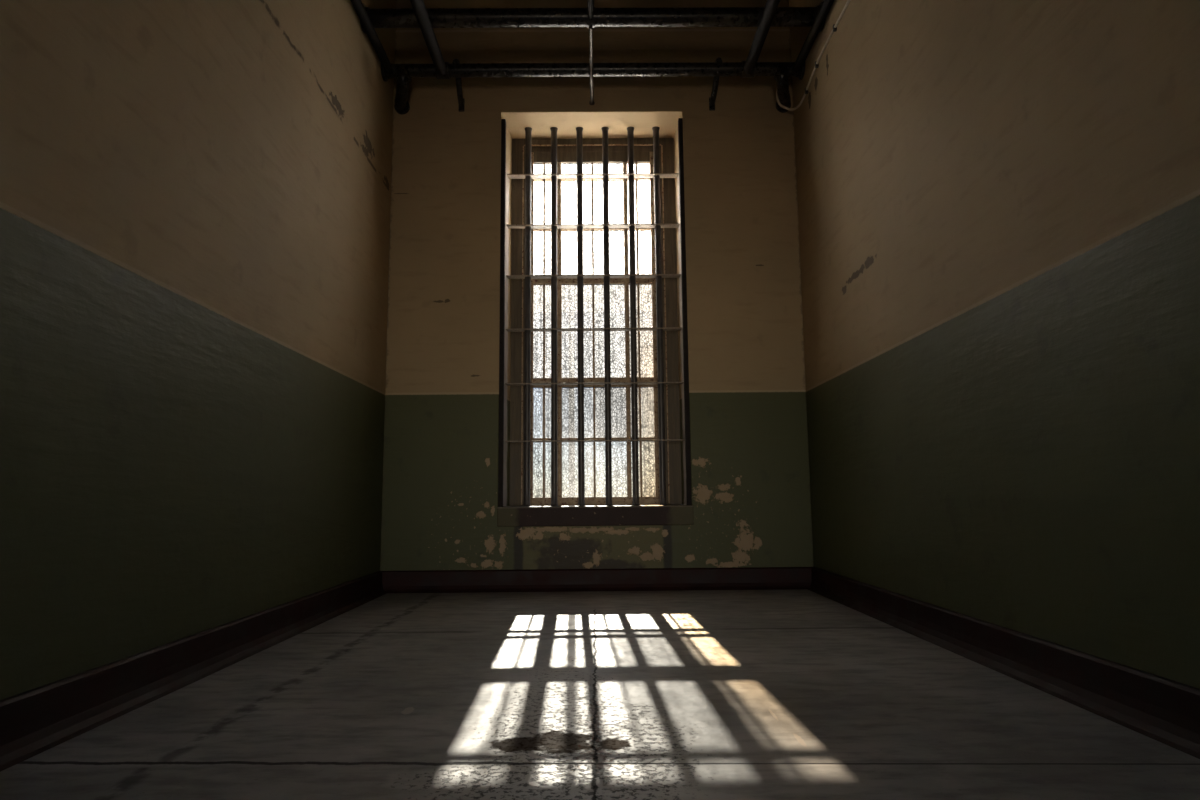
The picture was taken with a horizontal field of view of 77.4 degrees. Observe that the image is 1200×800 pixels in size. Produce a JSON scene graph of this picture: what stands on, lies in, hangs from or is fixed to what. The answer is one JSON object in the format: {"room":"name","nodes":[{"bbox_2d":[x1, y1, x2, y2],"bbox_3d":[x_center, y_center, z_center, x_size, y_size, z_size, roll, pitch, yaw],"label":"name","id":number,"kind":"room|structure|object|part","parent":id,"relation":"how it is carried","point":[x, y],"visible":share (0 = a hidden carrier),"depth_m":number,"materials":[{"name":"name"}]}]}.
{"room":"prison interior","nodes":[
{"label":"prison interior","id":0,"kind":"room"},
{"bbox_2d":[0,0,395,699],"bbox_3d":[-1.638,-1.592,1.748,0.250,4.900,8.520,0,-7,0],"label":"wall","id":1,"kind":"structure","parent":0,"point":[195,195],"depth_m":2.71,"materials":[{"name":"paint"}]},
{"bbox_2d":[0,571,386,771],"bbox_3d":[-1.454,0.732,1.184,0.075,0.143,8.000,0,-7,0],"label":"baseboard","id":2,"kind":"structure","parent":1,"relation":"attached to","point":[35,721],"depth_m":2.42,"materials":[{"name":"red paint"}]},
{"bbox_2d":[350,0,392,73],"bbox_3d":[-1.484,-2.525,3.874,0.060,0.060,2.893,0,-7,0],"label":"ceiling pipe","id":3,"kind":"object","parent":1,"relation":"attached to","point":[358,6],"visible":1,"depth_m":4.87,"materials":[{"name":"black metal"}]},
{"bbox_2d":[394,66,410,114],"bbox_3d":[-1.438,-2.245,5.453,0.115,0.188,0.349,2,-8,-16],"label":"pipe bend","id":4,"kind":"object","parent":1,"relation":"attached to","point":[401,105],"visible":1,"depth_m":5.38,"materials":[{"name":"black metal"}]},
{"bbox_2d":[360,1,825,33],"bbox_3d":[-0.044,-2.499,4.894,3.000,0.178,0.178,0,-7,0],"label":"ceiling pipe","id":5,"kind":"object","parent":1,"relation":"attached to","point":[665,16],"visible":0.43,"depth_m":4.85,"materials":[{"name":"black metal"}]},
{"bbox_2d":[381,62,804,81],"bbox_3d":[-0.047,-2.364,5.361,3.000,0.144,0.144,0,-7,0],"label":"ceiling pipe","id":6,"kind":"object","parent":1,"relation":"attached to","point":[662,69],"visible":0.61,"depth_m":5.33,"materials":[{"name":"black metal"}]},
{"bbox_2d":[410,0,449,78],"bbox_3d":[-1.115,-2.541,3.927,0.090,0.114,2.990,0,-7,0],"label":"ceiling pipe","id":7,"kind":"object","parent":6,"relation":"attached to","point":[441,67],"visible":0.94,"depth_m":4.91,"materials":[{"name":"black metal"}]},
{"bbox_2d":[740,0,779,77],"bbox_3d":[1.069,-2.557,3.944,0.090,0.114,2.990,0,-7,0],"label":"ceiling pipe","id":8,"kind":"object","parent":6,"relation":"attached to","point":[749,66],"visible":0.94,"depth_m":4.94,"materials":[{"name":"black metal"}]},
{"bbox_2d":[380,0,813,570],"bbox_3d":[-0.040,-1.088,5.727,3.000,4.900,0.520,0,-7,0],"label":"wall","id":9,"kind":"structure","parent":0,"point":[750,472],"depth_m":5.44,"materials":[{"name":"paint"}]},
{"bbox_2d":[456,78,464,111],"bbox_3d":[-1.025,-2.171,5.380,0.046,0.288,0.405,0,-7,-2],"label":"hook","id":10,"kind":"object","parent":9,"relation":"attached to","point":[461,103],"depth_m":5.51,"materials":[{"name":"black metal"}]},
{"bbox_3d":[-1.035,-2.206,5.598,0.044,0.100,0.018,0,-7,0],"label":"wall plate","id":11,"kind":"part","parent":10,"relation":"part of","materials":[{"name":"black metal"}]},
{"bbox_2d":[587,0,594,104],"bbox_3d":[-0.054,-2.542,4.047,0.052,0.261,3.214,0,-7,0],"label":"rod","id":12,"kind":"object","parent":9,"relation":"attached to","point":[590,3],"visible":0.98,"depth_m":4.97,"materials":[{"name":"brown paint"}]},
{"bbox_3d":[-0.060,-2.329,5.256,0.028,0.132,0.762,0,-7,0],"label":"rod","id":13,"kind":"part","parent":12,"relation":"part of","materials":[{"name":"brown paint"}]},
{"bbox_2d":[498,118,691,506],"bbox_3d":[-0.048,-0.689,5.563,1.362,2.934,0.291,0,-7,0],"label":"bars","id":14,"kind":"object","parent":9,"relation":"in","point":[605,175],"visible":0.94,"depth_m":5.61,"materials":[{"name":"paint"}]},
{"bbox_3d":[-0.711,-0.673,5.436,0.034,2.875,0.051,0,-7,0],"label":"plate","id":15,"kind":"part","parent":14,"relation":"part of","materials":[{"name":"metal"}]},
{"bbox_3d":[0.617,-0.683,5.446,0.034,2.875,0.051,0,-7,0],"label":"plate","id":16,"kind":"part","parent":14,"relation":"part of","materials":[{"name":"metal"}]},
{"bbox_2d":[509,138,681,505],"bbox_3d":[-0.045,-0.644,5.872,1.315,2.932,0.107,0,-7,0],"label":"window","id":17,"kind":"structure","parent":9,"relation":"in","point":[593,288],"depth_m":5.84,"materials":[{"name":"glass"}]},
{"bbox_3d":[-0.067,-1.948,6.029,0.932,0.084,0.042,0,-7,0],"label":"rail","id":18,"kind":"part","parent":17,"relation":"part of","materials":[{"name":"paint"}]},
{"bbox_3d":[-0.062,-1.367,5.955,0.947,0.843,0.040,0,-7,0],"label":"rail","id":19,"kind":"part","parent":17,"relation":"part of","materials":[{"name":"paint"}]},
{"bbox_3d":[-0.063,-1.446,5.970,0.947,0.928,0.001,0,-7,0],"label":"glass","id":20,"kind":"part","parent":17,"relation":"part of","materials":[{"name":"clear glass"}]},
{"bbox_3d":[-0.055,-0.541,5.852,0.947,0.748,0.001,0,-7,0],"label":"glass","id":21,"kind":"part","parent":17,"relation":"part of","materials":[{"name":"clear glass"}]},
{"bbox_3d":[-0.055,-0.541,5.847,0.947,0.823,0.040,0,-7,0],"label":"rail","id":22,"kind":"part","parent":17,"relation":"part of","materials":[{"name":"paint"}]},
{"bbox_3d":[-0.047,0.333,5.733,0.947,0.941,0.040,0,-7,0],"label":"rail","id":23,"kind":"part","parent":17,"relation":"part of","materials":[{"name":"glass"}]},
{"bbox_3d":[-0.048,0.319,5.740,0.947,0.843,0.001,0,-7,0],"label":"glass","id":24,"kind":"part","parent":17,"relation":"part of","materials":[{"name":"clear glass"}]},
{"bbox_2d":[497,506,693,526],"bbox_3d":[-0.034,0.834,5.410,1.368,0.134,0.412,0,-7,0],"label":"window sill","id":25,"kind":"structure","parent":9,"relation":"attached to","point":[583,515],"depth_m":5.21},
{"bbox_2d":[382,567,811,592],"bbox_3d":[-0.017,1.232,5.125,3.000,0.143,0.075,0,-7,0],"label":"baseboard","id":26,"kind":"structure","parent":9,"relation":"attached to","point":[738,578],"depth_m":5.13,"materials":[{"name":"red paint"}]},
{"bbox_2d":[709,57,721,110],"bbox_3d":[0.846,-2.314,5.464,0.045,0.247,0.352,0,-7,-2],"label":"hook","id":27,"kind":"object","parent":9,"relation":"attached to","point":[712,99],"visible":0.69,"depth_m":5.49,"materials":[{"name":"black metal"}]},
{"bbox_3d":[0.841,-2.220,5.613,0.044,0.100,0.018,0,-7,0],"label":"wall plate","id":28,"kind":"part","parent":27,"relation":"part of","materials":[{"name":"black metal"}]},
{"bbox_2d":[0,589,1199,799],"bbox_3d":[0.009,0.911,1.332,3.600,0.200,8.920,0,-7,0],"label":"floor","id":29,"kind":"structure","parent":0,"point":[793,694],"depth_m":2.12,"materials":[{"name":"concrete"}]},
{"bbox_2d":[789,0,1199,688],"bbox_3d":[1.612,-1.617,1.773,0.250,4.900,8.520,0,-7,0],"label":"wall","id":30,"kind":"structure","parent":0,"point":[998,200],"depth_m":2.70,"materials":[{"name":"paint"}]},
{"bbox_2d":[774,65,790,112],"bbox_3d":[1.334,-2.266,5.474,0.115,0.188,0.349,-2,-8,15],"label":"pipe bend","id":31,"kind":"object","parent":30,"relation":"attached to","point":[781,76],"visible":0.95,"depth_m":5.39,"materials":[{"name":"black metal"}]},
{"bbox_2d":[793,0,833,71],"bbox_3d":[1.411,-2.547,3.896,0.060,0.060,2.893,0,-7,0],"label":"ceiling pipe","id":32,"kind":"object","parent":30,"relation":"attached to","point":[826,5],"visible":1,"depth_m":4.90,"materials":[{"name":"black metal"}]},
{"bbox_2d":[776,0,850,110],"bbox_3d":[1.385,-2.418,4.000,0.161,0.227,3.133,0,-7,0],"label":"cable","id":33,"kind":"object","parent":30,"relation":"attached to","point":[834,29],"visible":0.88,"depth_m":4.99,"materials":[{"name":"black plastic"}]},
{"bbox_2d":[808,567,1199,758],"bbox_3d":[1.471,0.709,1.207,0.075,0.143,8.000,0,-7,0],"label":"baseboard","id":34,"kind":"structure","parent":30,"relation":"attached to","point":[1166,711],"depth_m":2.44,"materials":[{"name":"red paint"}]}
]}

